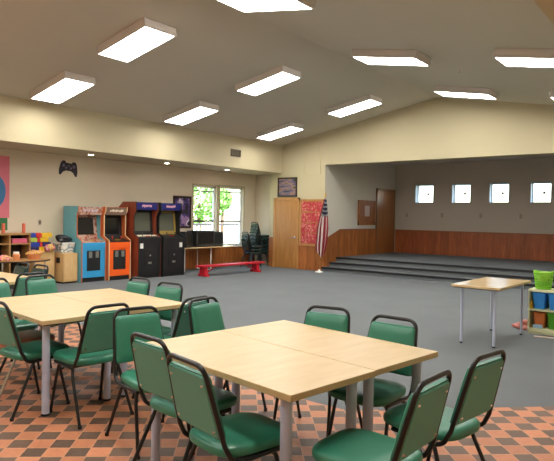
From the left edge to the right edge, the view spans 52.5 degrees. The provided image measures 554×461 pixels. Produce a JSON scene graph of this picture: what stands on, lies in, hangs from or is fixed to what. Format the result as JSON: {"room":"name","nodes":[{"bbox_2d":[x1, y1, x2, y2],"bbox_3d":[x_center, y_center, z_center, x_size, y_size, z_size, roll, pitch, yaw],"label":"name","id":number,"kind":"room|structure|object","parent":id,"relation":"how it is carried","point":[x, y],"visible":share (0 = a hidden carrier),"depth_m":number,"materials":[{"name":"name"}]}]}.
{"room":"event hall","nodes":[
{"label":"event hall","id":0,"kind":"room"},
{"bbox_2d":[0,148,255,245],"bbox_3d":[-6.327,-0.284,11.245,0.160,2.865,18.150,2,2,38],"label":"wall","id":1,"kind":"structure","parent":0,"point":[37,191],"depth_m":13.39,"materials":[{"name":"beige paint"}]},
{"bbox_2d":[0,156,9,229],"bbox_3d":[-5.986,-0.782,11.512,0.010,1.560,1.000,2,2,38],"label":"banner","id":2,"kind":"object","parent":1,"relation":"attached to","point":[4,160],"visible":1,"depth_m":11.82,"materials":[{"name":"pink"}]},
{"bbox_2d":[59,160,76,176],"bbox_3d":[-4.818,-1.428,12.958,0.008,0.364,0.471,2,2,38],"label":"wall decal","id":3,"kind":"object","parent":1,"relation":"attached to","point":[64,166],"visible":1,"depth_m":12.96,"materials":[{"name":"black"}]},
{"bbox_2d":[173,196,191,227],"bbox_3d":[-2.652,-0.515,15.712,0.029,0.900,0.660,2,2,38],"label":"framed picture","id":4,"kind":"object","parent":1,"relation":"attached to","point":[185,218],"visible":0.74,"depth_m":15.80,"materials":[{"name":"black wood"}]},
{"bbox_2d":[175,198,189,225],"bbox_3d":[-2.659,-0.515,15.718,0.011,0.780,0.540,2,2,38],"label":"print","id":5,"kind":"object","parent":4,"relation":"attached to","point":[185,216],"depth_m":15.80},
{"bbox_2d":[192,183,217,230],"bbox_3d":[-2.138,-0.431,16.454,0.180,1.845,1.040,2,2,38],"label":"window","id":6,"kind":"structure","parent":1,"relation":"in","point":[193,184],"depth_m":16.71,"materials":[{"name":"white paint"}]},
{"bbox_2d":[185,247,254,269],"bbox_3d":[-1.987,0.815,16.621,0.020,0.560,4.050,2,2,38],"label":"wainscoting","id":7,"kind":"structure","parent":1,"relation":"attached to","point":[219,255],"depth_m":16.76,"materials":[{"name":"brown wood"}]},
{"bbox_2d":[218,185,244,246],"bbox_3d":[-1.435,-0.440,17.339,0.180,1.885,1.160,2,2,38],"label":"window","id":8,"kind":"structure","parent":1,"relation":"in","point":[239,188],"depth_m":17.61,"materials":[{"name":"white paint"}]},
{"bbox_2d":[0,141,271,174],"bbox_3d":[-5.785,-1.746,10.768,1.500,0.100,18.100,2,2,38],"label":"ceiling","id":9,"kind":"structure","parent":0,"point":[4,145],"depth_m":13.30,"materials":[{"name":"beige paint"}]},
{"bbox_2d":[0,95,281,172],"bbox_3d":[-5.371,-2.097,10.129,0.120,0.857,17.620,2,2,38],"label":"soffit","id":10,"kind":"structure","parent":0,"point":[24,121],"depth_m":12.48,"materials":[{"name":"beige paint"}]},
{"bbox_2d":[255,175,270,264],"bbox_3d":[-0.367,-0.343,18.005,1.090,2.865,0.150,2,2,38],"label":"wall","id":11,"kind":"structure","parent":0,"point":[262,187],"depth_m":17.96,"materials":[{"name":"beige paint"}]},
{"bbox_2d":[0,0,553,144],"bbox_3d":[-1.515,-2.849,7.156,9.870,1.020,17.770,2,2,38],"label":"ceiling","id":12,"kind":"structure","parent":0,"point":[217,46],"depth_m":9.44,"materials":[{"name":"beige paint"}]},
{"bbox_2d":[29,71,95,103],"bbox_3d":[-3.924,-2.595,10.239,1.223,0.339,0.600,2,2,38],"label":"ceiling light","id":13,"kind":"object","parent":12,"relation":"attached to","point":[64,86],"visible":1,"depth_m":10.09,"materials":[{"name":"white plastic"}]},
{"bbox_2d":[32,79,92,102],"bbox_3d":[-3.916,-2.533,10.234,1.160,0.007,0.540,-11,-6,38],"label":"diffuser","id":14,"kind":"object","parent":13,"relation":"attached to","point":[60,90],"depth_m":10.17,"materials":[{"name":"white plastic"}]},
{"bbox_2d":[96,17,176,62],"bbox_3d":[-2.200,-2.938,8.726,1.223,0.339,0.600,2,2,38],"label":"ceiling light","id":15,"kind":"object","parent":12,"relation":"attached to","point":[146,34],"visible":1,"depth_m":8.59,"materials":[{"name":"white plastic"}]},
{"bbox_2d":[100,27,173,61],"bbox_3d":[-2.192,-2.877,8.721,1.160,0.007,0.540,-11,-6,38],"label":"diffuser","id":16,"kind":"object","parent":15,"relation":"attached to","point":[138,41],"depth_m":8.65,"materials":[{"name":"white plastic"}]},
{"bbox_2d":[162,101,219,124],"bbox_3d":[-1.941,-2.630,12.623,1.223,0.339,0.600,2,2,38],"label":"ceiling light","id":17,"kind":"object","parent":12,"relation":"attached to","point":[197,110],"visible":1,"depth_m":12.46,"materials":[{"name":"white plastic"}]},
{"bbox_2d":[165,107,216,124],"bbox_3d":[-1.933,-2.569,12.618,1.160,0.007,0.540,-11,-6,38],"label":"diffuser","id":18,"kind":"object","parent":17,"relation":"attached to","point":[191,114],"depth_m":12.54,"materials":[{"name":"white plastic"}]},
{"bbox_2d":[217,0,315,11],"bbox_3d":[-0.170,-2.982,7.229,1.223,0.339,0.600,2,2,38],"label":"ceiling light","id":19,"kind":"object","parent":12,"relation":"attached to","point":[242,5],"visible":1,"depth_m":7.24,"materials":[{"name":"white plastic"}]},
{"bbox_2d":[235,65,301,95],"bbox_3d":[-0.183,-2.971,11.185,1.223,0.339,0.600,2,2,38],"label":"ceiling light","id":20,"kind":"object","parent":12,"relation":"attached to","point":[281,75],"visible":1,"depth_m":11.04,"materials":[{"name":"white plastic"}]},
{"bbox_2d":[255,122,303,140],"bbox_3d":[0.068,-2.662,15.088,1.223,0.339,0.600,2,2,38],"label":"ceiling light","id":21,"kind":"object","parent":12,"relation":"attached to","point":[288,128],"visible":1,"depth_m":14.92,"materials":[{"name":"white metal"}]},
{"bbox_2d":[258,127,302,139],"bbox_3d":[0.075,-2.600,15.083,1.160,0.007,0.540,-11,-6,38],"label":"diffuser","id":22,"kind":"object","parent":21,"relation":"attached to","point":[281,131],"depth_m":15.00,"materials":[{"name":"white plastic"}]},
{"bbox_2d":[326,94,382,116],"bbox_3d":[1.875,-3.013,13.599,1.223,0.339,0.600,2,2,38],"label":"ceiling light","id":23,"kind":"object","parent":12,"relation":"attached to","point":[367,101],"visible":1,"depth_m":13.44,"materials":[{"name":"white plastic"}]},
{"bbox_2d":[329,100,380,116],"bbox_3d":[1.882,-2.952,13.594,1.160,0.007,0.540,-11,-6,38],"label":"diffuser","id":24,"kind":"object","parent":23,"relation":"attached to","point":[359,105],"depth_m":13.51,"materials":[{"name":"white plastic"}]},
{"bbox_2d":[351,49,431,65],"bbox_3d":[1.957,-2.974,9.652,1.223,0.339,0.600,2,2,38],"label":"ceiling light","id":25,"kind":"object","parent":12,"relation":"attached to","point":[368,56],"visible":1,"depth_m":9.48,"materials":[{"name":"white plastic"}]},
{"bbox_2d":[354,57,427,65],"bbox_3d":[1.947,-2.913,9.661,1.160,0.007,0.540,15,10,37],"label":"diffuser","id":26,"kind":"object","parent":25,"relation":"attached to","point":[410,61],"depth_m":9.58,"materials":[{"name":"white plastic"}]},
{"bbox_2d":[433,85,498,99],"bbox_3d":[4.056,-2.970,12.072,1.223,0.339,0.600,2,2,38],"label":"ceiling light","id":27,"kind":"object","parent":12,"relation":"attached to","point":[451,91],"visible":1,"depth_m":11.88,"materials":[{"name":"white plastic"}]},
{"bbox_2d":[436,92,494,98],"bbox_3d":[4.046,-2.910,12.081,1.160,0.007,0.540,15,10,37],"label":"diffuser","id":28,"kind":"object","parent":27,"relation":"attached to","point":[482,95],"depth_m":11.93,"materials":[{"name":"white plastic"}]},
{"bbox_2d":[493,48,553,67],"bbox_3d":[3.798,-2.455,8.005,1.223,0.339,0.600,2,2,38],"label":"ceiling light","id":29,"kind":"object","parent":12,"relation":"attached to","point":[505,56],"visible":1,"depth_m":7.99,"materials":[{"name":"white plastic"}]},
{"bbox_2d":[496,58,553,66],"bbox_3d":[3.788,-2.394,8.013,1.160,0.007,0.540,15,10,37],"label":"diffuser","id":30,"kind":"object","parent":29,"relation":"attached to","point":[514,62],"depth_m":8.12,"materials":[{"name":"white plastic"}]},
{"bbox_2d":[0,264,553,460],"bbox_3d":[-1.444,1.379,7.353,12.820,0.100,18.100,2,2,38],"label":"floor","id":31,"kind":"structure","parent":0,"point":[245,297],"depth_m":5.42,"materials":[{"name":"grey carpet"}]},
{"bbox_2d":[0,232,30,275],"bbox_3d":[-5.702,0.601,11.607,0.360,1.100,1.080,2,2,38],"label":"shelf","id":32,"kind":"object","parent":31,"relation":"on","point":[7,248],"visible":0.46,"depth_m":11.77,"materials":[{"name":"brown wood"}]},
{"bbox_2d":[0,272,38,329],"bbox_3d":[-3.504,0.935,6.846,1.300,0.740,0.750,2,2,38],"label":"dining table","id":33,"kind":"object","parent":31,"relation":"on","point":[11,278],"visible":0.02,"depth_m":6.82,"materials":[{"name":"brown wood"}]},
{"bbox_2d":[10,262,29,319],"bbox_3d":[-3.553,0.858,7.263,0.455,0.873,0.572,2,2,40],"label":"chair","id":34,"kind":"object","parent":31,"relation":"on","point":[18,269],"visible":0.33,"depth_m":7.41,"materials":[{"name":"teal plastic"}]},
{"bbox_2d":[0,277,40,369],"bbox_3d":[-2.620,0.918,5.435,0.572,0.873,0.455,2,2,33],"label":"chair","id":35,"kind":"object","parent":31,"relation":"on","point":[22,325],"visible":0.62,"depth_m":5.50,"materials":[{"name":"green leather"}]},
{"bbox_2d":[0,258,50,271],"bbox_3d":[-5.071,0.874,11.032,0.831,0.595,1.234,2,2,38],"label":"table","id":36,"kind":"object","parent":31,"relation":"on","point":[27,260],"visible":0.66,"depth_m":10.91,"materials":[{"name":"brown wood"}]},
{"bbox_2d":[25,250,43,258],"bbox_3d":[-4.887,0.484,11.273,0.287,0.180,0.328,2,2,38],"label":"basket","id":37,"kind":"object","parent":36,"relation":"on","point":[32,254],"visible":1,"depth_m":11.20,"materials":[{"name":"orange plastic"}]},
{"bbox_2d":[0,330,54,397],"bbox_3d":[-2.238,0.940,4.836,0.455,0.873,0.572,2,2,40],"label":"chair","id":38,"kind":"object","parent":31,"relation":"on","point":[28,335],"visible":0.36,"depth_m":4.82,"materials":[{"name":"leather"}]},
{"bbox_2d":[12,272,45,329],"bbox_3d":[-2.941,0.890,6.367,0.572,0.873,0.455,2,2,34],"label":"chair","id":39,"kind":"object","parent":31,"relation":"on","point":[19,287],"visible":0.23,"depth_m":6.13,"materials":[{"name":"green plastic"}]},
{"bbox_2d":[14,264,48,318],"bbox_3d":[-3.185,0.871,6.971,0.455,0.873,0.572,2,2,38],"label":"chair","id":40,"kind":"object","parent":31,"relation":"on","point":[34,269],"visible":0.16,"depth_m":7.12,"materials":[{"name":"teal plastic"}]},
{"bbox_2d":[0,301,69,421],"bbox_3d":[-1.965,0.954,4.440,0.455,0.873,0.572,2,2,35],"label":"chair","id":41,"kind":"object","parent":31,"relation":"on","point":[30,352],"visible":0.9,"depth_m":4.26,"materials":[{"name":"green leather"}]},
{"bbox_2d":[31,251,54,278],"bbox_3d":[-5.156,0.797,12.197,0.415,0.700,0.460,2,2,38],"label":"base cabinet","id":42,"kind":"object","parent":31,"relation":"on","point":[51,254],"visible":0.25,"depth_m":12.14,"materials":[{"name":"brown wood"}]},
{"bbox_2d":[20,274,82,367],"bbox_3d":[-2.303,0.914,5.834,0.572,0.873,0.455,2,2,32],"label":"chair","id":43,"kind":"object","parent":31,"relation":"on","point":[44,286],"visible":0.3,"depth_m":5.91,"materials":[{"name":"green leather"}]},
{"bbox_2d":[0,294,113,416],"bbox_3d":[-1.986,1.011,4.821,1.360,0.740,0.660,2,2,44],"label":"dining table","id":44,"kind":"object","parent":31,"relation":"on","point":[45,310],"visible":0.79,"depth_m":4.53,"materials":[{"name":"brown wood"}]},
{"bbox_2d":[54,252,77,283],"bbox_3d":[-4.771,0.816,12.492,0.652,0.660,0.349,2,2,38],"label":"base cabinet","id":45,"kind":"object","parent":31,"relation":"on","point":[65,264],"visible":0.84,"depth_m":12.28,"materials":[{"name":"brown wood"}]},
{"bbox_2d":[52,242,75,252],"bbox_3d":[-4.741,0.374,12.470,0.380,0.225,0.350,2,2,38],"label":"toy box","id":46,"kind":"object","parent":45,"relation":"on","point":[66,247],"visible":0.91,"depth_m":12.36,"materials":[{"name":"white paint"}]},
{"bbox_2d":[55,234,71,242],"bbox_3d":[-4.734,0.175,12.441,0.329,0.173,0.299,1,1,15],"label":"plastic bag","id":47,"kind":"object","parent":46,"relation":"in","point":[60,238],"visible":1,"depth_m":12.33,"materials":[{"name":"black plastic"}]},
{"bbox_2d":[63,206,105,282],"bbox_3d":[-4.401,0.299,12.850,0.756,1.710,0.631,2,2,38],"label":"machine","id":48,"kind":"object","parent":31,"relation":"on","point":[82,224],"visible":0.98,"depth_m":12.69,"materials":[{"name":"blue"}]},
{"bbox_2d":[50,303,133,429],"bbox_3d":[-1.434,0.966,4.310,0.572,0.873,0.455,2,2,43],"label":"chair","id":49,"kind":"object","parent":31,"relation":"on","point":[95,346],"visible":0.77,"depth_m":4.13,"materials":[{"name":"green leather"}]},
{"bbox_2d":[101,207,130,280],"bbox_3d":[-3.944,0.296,13.298,0.756,1.710,0.611,2,2,38],"label":"machine","id":50,"kind":"object","parent":31,"relation":"on","point":[113,219],"visible":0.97,"depth_m":13.15,"materials":[{"name":"orange"}]},
{"bbox_2d":[50,288,187,396],"bbox_3d":[-1.526,1.008,5.299,1.360,0.740,0.660,2,2,44],"label":"dining table","id":51,"kind":"object","parent":31,"relation":"on","point":[109,295],"visible":0.41,"depth_m":5.19,"materials":[{"name":"brown wood"}]},
{"bbox_2d":[111,276,149,372],"bbox_3d":[-1.616,0.929,5.700,0.455,0.873,0.572,2,2,38],"label":"chair","id":52,"kind":"object","parent":31,"relation":"on","point":[134,287],"visible":0.18,"depth_m":5.83,"materials":[{"name":"green leather"}]},
{"bbox_2d":[119,201,161,277],"bbox_3d":[-3.424,0.216,13.868,0.936,1.841,0.701,2,2,38],"label":"machine","id":53,"kind":"object","parent":31,"relation":"on","point":[141,217],"visible":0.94,"depth_m":13.61,"materials":[{"name":"black wood"}]},
{"bbox_2d":[105,306,191,459],"bbox_3d":[-0.842,0.989,3.808,0.455,0.873,0.572,0,2,-40],"label":"chair","id":54,"kind":"object","parent":31,"relation":"on","point":[146,323],"visible":0.56,"depth_m":3.87,"materials":[{"name":"green leather"}]},
{"bbox_2d":[117,281,182,374],"bbox_3d":[-1.208,0.946,5.313,0.455,0.873,0.572,2,2,34],"label":"chair","id":55,"kind":"object","parent":31,"relation":"on","point":[175,294],"visible":0.3,"depth_m":5.43,"materials":[{"name":"green leather"}]},
{"bbox_2d":[132,295,208,398],"bbox_3d":[-0.896,0.966,4.731,0.572,0.873,0.455,2,2,31],"label":"chair","id":56,"kind":"object","parent":31,"relation":"on","point":[182,324],"visible":0.28,"depth_m":4.50,"materials":[{"name":"green leather"}]},
{"bbox_2d":[157,202,184,276],"bbox_3d":[-2.945,0.211,14.407,0.936,1.841,0.701,2,2,38],"label":"machine","id":57,"kind":"object","parent":31,"relation":"on","point":[168,218],"visible":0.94,"depth_m":14.23,"materials":[{"name":"black laminate"}]},
{"bbox_2d":[130,332,236,460],"bbox_3d":[-0.532,1.007,3.284,0.455,0.873,0.572,2,2,43],"label":"chair","id":58,"kind":"object","parent":31,"relation":"on","point":[150,364],"visible":0.66,"depth_m":3.15,"materials":[{"name":"green leather"}]},
{"bbox_2d":[184,245,234,271],"bbox_3d":[-2.130,0.771,15.732,0.720,0.654,1.980,2,2,38],"label":"folding table","id":59,"kind":"object","parent":31,"relation":"on","point":[211,247],"visible":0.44,"depth_m":15.65,"materials":[{"name":"brown wood"}]},
{"bbox_2d":[180,231,192,247],"bbox_3d":[-2.548,0.240,15.141,0.428,0.420,0.460,1,1,14],"label":"television","id":60,"kind":"object","parent":59,"relation":"on","point":[188,236],"visible":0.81,"depth_m":15.01,"materials":[{"name":"black plastic"}]},
{"bbox_2d":[188,230,214,246],"bbox_3d":[-2.142,0.224,15.684,0.448,0.440,0.700,2,2,38],"label":"television","id":61,"kind":"object","parent":59,"relation":"on","point":[201,238],"visible":0.94,"depth_m":15.49,"materials":[{"name":"black plastic"}]},
{"bbox_2d":[214,231,222,245],"bbox_3d":[-1.779,0.234,16.174,0.321,0.410,0.408,0,2,-32],"label":"television","id":62,"kind":"object","parent":59,"relation":"on","point":[218,239],"visible":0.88,"depth_m":16.02,"materials":[{"name":"black plastic"}]},
{"bbox_2d":[166,353,279,460],"bbox_3d":[-0.229,1.024,2.795,0.572,0.873,0.455,0,2,-41],"label":"chair","id":63,"kind":"object","parent":31,"relation":"on","point":[244,436],"visible":0.93,"depth_m":2.66,"materials":[{"name":"green leather"}]},
{"bbox_2d":[188,296,266,414],"bbox_3d":[-0.380,0.983,4.373,0.572,0.873,0.455,2,2,34],"label":"chair","id":64,"kind":"object","parent":31,"relation":"on","point":[203,318],"visible":0.3,"depth_m":4.44,"materials":[{"name":"green leather"}]},
{"bbox_2d":[195,261,264,276],"bbox_3d":[-1.197,1.013,14.940,0.320,0.275,2.300,2,2,41],"label":"bench","id":65,"kind":"object","parent":31,"relation":"on","point":[203,271],"visible":1,"depth_m":14.62,"materials":[{"name":"red wood"}]},
{"bbox_2d":[240,238,261,267],"bbox_3d":[-0.769,0.672,16.959,0.572,0.873,0.455,0,2,-36],"label":"chair","id":66,"kind":"object","parent":31,"relation":"on","point":[245,244],"visible":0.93,"depth_m":16.82,"materials":[{"name":"teal plastic"}]},
{"bbox_2d":[241,235,261,264],"bbox_3d":[-0.757,0.574,16.964,0.572,0.873,0.455,0,2,-36],"label":"chair","id":67,"kind":"object","parent":66,"relation":"on","point":[247,238],"visible":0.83,"depth_m":16.82,"materials":[{"name":"teal plastic"}]},
{"bbox_2d":[241,232,261,260],"bbox_3d":[-0.744,0.476,16.968,0.572,0.873,0.455,0,2,-36],"label":"chair","id":68,"kind":"object","parent":67,"relation":"on","point":[243,233],"visible":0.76,"depth_m":16.82,"materials":[{"name":"teal plastic"}]},
{"bbox_2d":[147,331,375,460],"bbox_3d":[-0.176,1.082,3.200,0.632,0.740,1.328,0,2,-44],"label":"dining table","id":69,"kind":"object","parent":31,"relation":"on","point":[288,375],"visible":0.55,"depth_m":2.95,"materials":[{"name":"brown wood"}]},
{"bbox_2d":[273,305,349,436],"bbox_3d":[0.252,1.004,3.962,0.455,0.873,0.572,2,2,27],"label":"chair","id":70,"kind":"object","parent":31,"relation":"on","point":[337,322],"visible":0.23,"depth_m":4.13,"materials":[{"name":"green leather"}]},
{"bbox_2d":[315,192,328,272],"bbox_3d":[1.258,0.041,15.663,0.351,2.283,0.230,1,1,11],"label":"flag","id":71,"kind":"object","parent":31,"relation":"on","point":[322,226],"visible":1,"depth_m":15.63,"materials":[{"name":"multicoloured fabric"}]},
{"bbox_2d":[220,320,437,449],"bbox_3d":[0.280,1.079,3.642,0.632,0.740,1.321,0,2,-44],"label":"dining table","id":72,"kind":"object","parent":31,"relation":"on","point":[381,356],"visible":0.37,"depth_m":3.44,"materials":[{"name":"brown wood"}]},
{"bbox_2d":[327,314,421,451],"bbox_3d":[0.616,1.019,3.616,0.455,0.873,0.572,2,2,40],"label":"chair","id":73,"kind":"object","parent":31,"relation":"on","point":[387,393],"visible":0.58,"depth_m":3.63,"materials":[{"name":"green leather"}]},
{"bbox_2d":[312,369,451,460],"bbox_3d":[0.464,1.042,2.586,0.572,0.873,0.455,2,2,40],"label":"chair","id":74,"kind":"object","parent":31,"relation":"on","point":[423,413],"visible":1,"depth_m":2.50,"materials":[{"name":"green leather"}]},
{"bbox_2d":[383,349,505,460],"bbox_3d":[0.882,1.038,3.031,0.455,0.873,0.572,0,2,-43],"label":"chair","id":75,"kind":"object","parent":31,"relation":"on","point":[477,394],"visible":0.73,"depth_m":2.85,"materials":[{"name":"green leather"}]},
{"bbox_2d":[451,277,530,347],"bbox_3d":[2.780,1.036,7.259,0.600,0.740,1.235,2,2,40],"label":"work table","id":76,"kind":"object","parent":31,"relation":"on","point":[491,284],"visible":1,"depth_m":7.00,"materials":[{"name":"brown wood"}]},
{"bbox_2d":[512,319,527,329],"bbox_3d":[3.477,1.331,7.999,0.252,0.147,0.173,2,2,38],"label":"toy","id":77,"kind":"object","parent":31,"relation":"on","point":[525,321],"visible":0.68,"depth_m":7.94,"materials":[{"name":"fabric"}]},
{"bbox_2d":[527,287,553,335],"bbox_3d":[4.016,1.120,7.463,1.200,0.605,0.345,2,2,38],"label":"storage shelf","id":78,"kind":"object","parent":31,"relation":"on","point":[544,331],"visible":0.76,"depth_m":7.67,"materials":[{"name":"yellow wood"}]},
{"bbox_2d":[532,292,548,308],"bbox_3d":[3.640,0.955,7.737,0.196,0.227,0.294,2,2,38],"label":"storage bin","id":79,"kind":"object","parent":78,"relation":"on","point":[540,299],"visible":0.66,"depth_m":7.65,"materials":[{"name":"blue plastic"}]},
{"bbox_2d":[533,311,547,327],"bbox_3d":[3.648,1.222,7.753,0.184,0.212,0.264,2,2,38],"label":"storage bin","id":80,"kind":"object","parent":78,"relation":"on","point":[541,318],"visible":0.66,"depth_m":7.67,"materials":[{"name":"orange plastic"}]},
{"bbox_2d":[533,270,553,289],"bbox_3d":[3.667,0.674,7.719,0.270,0.254,0.258,2,2,38],"label":"basket","id":81,"kind":"object","parent":78,"relation":"on","point":[544,277],"visible":1,"depth_m":7.65,"materials":[{"name":"green plastic"}]},
{"bbox_2d":[547,312,553,329],"bbox_3d":[3.800,1.224,7.613,0.224,0.222,0.294,2,2,38],"label":"storage bin","id":82,"kind":"object","parent":78,"relation":"on","point":[550,315],"visible":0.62,"depth_m":7.55,"materials":[{"name":"green plastic"}]},
{"bbox_2d":[548,293,553,309],"bbox_3d":[3.800,0.961,7.610,0.206,0.227,0.294,2,2,38],"label":"storage bin","id":83,"kind":"object","parent":78,"relation":"on","point":[551,295],"visible":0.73,"depth_m":7.54,"materials":[{"name":"blue plastic"}]},
{"bbox_2d":[331,163,395,251],"bbox_3d":[2.839,-0.605,18.042,0.150,3.500,4.240,2,2,38],"label":"wall","id":84,"kind":"structure","parent":0,"point":[351,184],"depth_m":17.35,"materials":[{"name":"paint"}]},
{"bbox_2d":[325,165,331,235],"bbox_3d":[1.467,-0.357,16.201,0.004,3.045,0.358,2,2,38],"label":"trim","id":85,"kind":"structure","parent":84,"relation":"attached to","point":[328,169],"depth_m":16.22,"materials":[{"name":"paint"}]},
{"bbox_2d":[323,230,375,266],"bbox_3d":[2.289,0.520,17.265,0.020,1.070,3.040,2,2,38],"label":"trim","id":86,"kind":"structure","parent":84,"relation":"attached to","point":[342,243],"depth_m":17.15,"materials":[{"name":"brown wood"}]},
{"bbox_2d":[357,200,375,224],"bbox_3d":[2.870,-0.566,17.929,0.039,0.790,1.080,2,2,38],"label":"notice board","id":87,"kind":"object","parent":84,"relation":"attached to","point":[366,209],"visible":1,"depth_m":17.91,"materials":[{"name":"brown wood"}]},
{"bbox_2d":[375,188,394,253],"bbox_3d":[3.695,-0.313,18.917,0.120,2.155,1.310,2,2,38],"label":"door","id":88,"kind":"structure","parent":84,"relation":"in","point":[385,198],"depth_m":18.90,"materials":[{"name":"brown wood"}]},
{"bbox_2d":[336,257,550,272],"bbox_3d":[4.307,0.900,14.562,6.560,0.051,0.050,2,2,38],"label":"step","id":89,"kind":"structure","parent":84,"relation":"attached to","point":[418,263],"depth_m":14.59,"materials":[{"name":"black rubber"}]},
{"bbox_2d":[269,97,553,268],"bbox_3d":[4.539,-1.046,13.751,11.840,4.650,0.360,2,2,38],"label":"wall","id":90,"kind":"structure","parent":0,"point":[435,129],"depth_m":14.08,"materials":[{"name":"beige paint"}]},
{"bbox_2d":[269,238,272,266],"bbox_3d":[-0.177,0.676,17.270,0.180,0.870,0.020,2,2,38],"label":"trim","id":91,"kind":"structure","parent":90,"relation":"attached to","point":[270,239],"depth_m":17.27,"materials":[{"name":"brown wood"}]},
{"bbox_2d":[272,198,299,268],"bbox_3d":[0.257,0.073,16.871,0.960,2.110,0.096,2,2,38],"label":"door","id":92,"kind":"structure","parent":90,"relation":"in","point":[286,211],"depth_m":16.87,"materials":[{"name":"brown wood"}]},
{"bbox_2d":[277,177,296,196],"bbox_3d":[0.309,-1.301,16.857,0.720,0.580,0.029,2,2,38],"label":"framed picture","id":93,"kind":"object","parent":90,"relation":"attached to","point":[287,187],"visible":1,"depth_m":16.86,"materials":[{"name":"black wood"}]},
{"bbox_2d":[298,246,322,270],"bbox_3d":[0.986,0.719,16.348,0.870,0.870,0.020,2,2,38],"label":"trim","id":94,"kind":"structure","parent":90,"relation":"attached to","point":[308,259],"depth_m":16.37,"materials":[{"name":"brown wood"}]},
{"bbox_2d":[299,199,323,245],"bbox_3d":[1.002,-0.225,16.299,0.840,1.360,0.059,2,2,38],"label":"bulletin board","id":95,"kind":"object","parent":90,"relation":"attached to","point":[310,209],"visible":0.76,"depth_m":16.34,"materials":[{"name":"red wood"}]},
{"bbox_2d":[304,146,320,174],"bbox_3d":[1.031,-2.037,16.285,0.570,0.805,0.018,2,2,38],"label":"access panel","id":96,"kind":"object","parent":90,"relation":"attached to","point":[312,155],"visible":1,"depth_m":16.28,"materials":[{"name":"beige paint"}]},
{"bbox_2d":[321,267,553,287],"bbox_3d":[3.849,1.156,13.996,6.560,0.051,0.050,2,2,38],"label":"step","id":97,"kind":"structure","parent":90,"relation":"attached to","point":[355,270],"depth_m":14.40,"materials":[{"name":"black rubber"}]},
{"bbox_2d":[329,262,553,280],"bbox_3d":[4.081,1.028,14.283,6.560,0.051,0.050,2,2,38],"label":"step","id":98,"kind":"structure","parent":90,"relation":"attached to","point":[392,267],"depth_m":14.25,"materials":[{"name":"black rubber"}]},
{"bbox_2d":[322,252,553,289],"bbox_3d":[5.255,1.056,15.764,6.560,0.375,4.530,2,2,38],"label":"floor","id":99,"kind":"structure","parent":0,"point":[394,256],"depth_m":15.16,"materials":[{"name":"grey carpet"}]},
{"bbox_2d":[387,155,553,164],"bbox_3d":[5.496,-2.207,15.916,6.860,0.100,4.240,2,2,38],"label":"ceiling","id":100,"kind":"structure","parent":0,"point":[535,156],"depth_m":17.35,"materials":[{"name":"paint"}]},
{"bbox_2d":[395,158,553,233],"bbox_3d":[6.778,-0.525,17.610,6.560,3.500,0.280,2,2,38],"label":"wall","id":101,"kind":"structure","parent":0,"point":[537,218],"depth_m":17.77,"materials":[{"name":"paint"}]},
{"bbox_2d":[415,185,433,202],"bbox_3d":[5.030,-1.231,18.971,0.650,0.615,0.250,2,2,38],"label":"window","id":102,"kind":"structure","parent":101,"relation":"in","point":[416,186],"depth_m":19.11,"materials":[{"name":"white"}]},
{"bbox_2d":[451,184,470,202],"bbox_3d":[6.013,-1.195,18.192,0.620,0.615,0.250,2,2,38],"label":"window","id":103,"kind":"structure","parent":101,"relation":"in","point":[453,185],"depth_m":18.31,"materials":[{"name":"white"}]},
{"bbox_2d":[395,231,553,260],"bbox_3d":[6.675,0.474,17.511,6.540,0.755,0.020,2,2,38],"label":"trim","id":104,"kind":"structure","parent":101,"relation":"attached to","point":[505,246],"depth_m":17.74,"materials":[{"name":"brown wood"}]},
{"bbox_2d":[395,229,553,235],"bbox_3d":[6.677,0.076,17.495,6.540,0.040,0.035,2,2,38],"label":"trim","id":105,"kind":"structure","parent":101,"relation":"attached to","point":[395,229],"depth_m":17.75,"materials":[{"name":"brown wood"}]},
{"bbox_2d":[489,183,508,202],"bbox_3d":[6.944,-1.161,17.452,0.600,0.615,0.250,2,2,38],"label":"window","id":106,"kind":"structure","parent":101,"relation":"in","point":[490,184],"depth_m":17.59,"materials":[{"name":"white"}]},
{"bbox_2d":[530,182,551,202],"bbox_3d":[7.884,-1.126,16.707,0.580,0.615,0.250,2,2,38],"label":"window","id":107,"kind":"structure","parent":101,"relation":"in","point":[532,183],"depth_m":16.79,"materials":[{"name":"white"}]},
{"bbox_2d":[533,0,553,24],"bbox_3d":[2.216,-1.829,4.108,0.120,0.880,17.620,2,2,38],"label":"wall","id":108,"kind":"structure","parent":0,"point":[547,6],"depth_m":3.48,"materials":[{"name":"beige paint"}]},
{"label":"outside","id":109,"kind":"structure","parent":0,"visible":0},
{"bbox_3d":[-11.075,0.961,27.956,27.970,0.100,50.000,2,2,38],"label":"ground","id":110,"kind":"structure","parent":109,"visible":0},
{"bbox_2d":[193,187,227,229],"bbox_3d":[-3.344,-0.812,23.705,2.657,3.935,2.679,2,2,38],"label":"tree","id":111,"kind":"object","parent":110,"relation":"on","point":[200,211],"visible":0.29,"depth_m":23.30,"materials":[{"name":"green plant"}]},
{"bbox_2d":[194,187,238,242],"bbox_3d":[-7.875,-1.988,34.323,4.100,5.600,24.800,2,2,38],"label":"house","id":112,"kind":"structure","parent":110,"relation":"on","point":[231,214],"depth_m":37.93,"materials":[{"name":"beige"}]},
{"bbox_2d":[211,188,232,235],"bbox_3d":[-2.758,-0.531,27.716,1.171,3.200,1.190,2,2,38],"label":"tree","id":113,"kind":"object","parent":110,"relation":"on","point":[229,197],"visible":0.28,"depth_m":27.55,"materials":[{"name":"green plant"}]},
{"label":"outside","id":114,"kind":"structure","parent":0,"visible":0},
{"bbox_3d":[-1.129,1.212,20.062,2.570,0.130,50.000,2,2,38],"label":"path","id":115,"kind":"object","parent":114,"visible":0},
{"bbox_2d":[193,223,238,243],"bbox_3d":[-2.396,0.456,18.890,0.070,1.395,7.400,2,2,38],"label":"deck railing","id":116,"kind":"object","parent":115,"relation":"on","point":[197,224],"visible":0.1,"depth_m":19.59,"materials":[{"name":"grey paint"}]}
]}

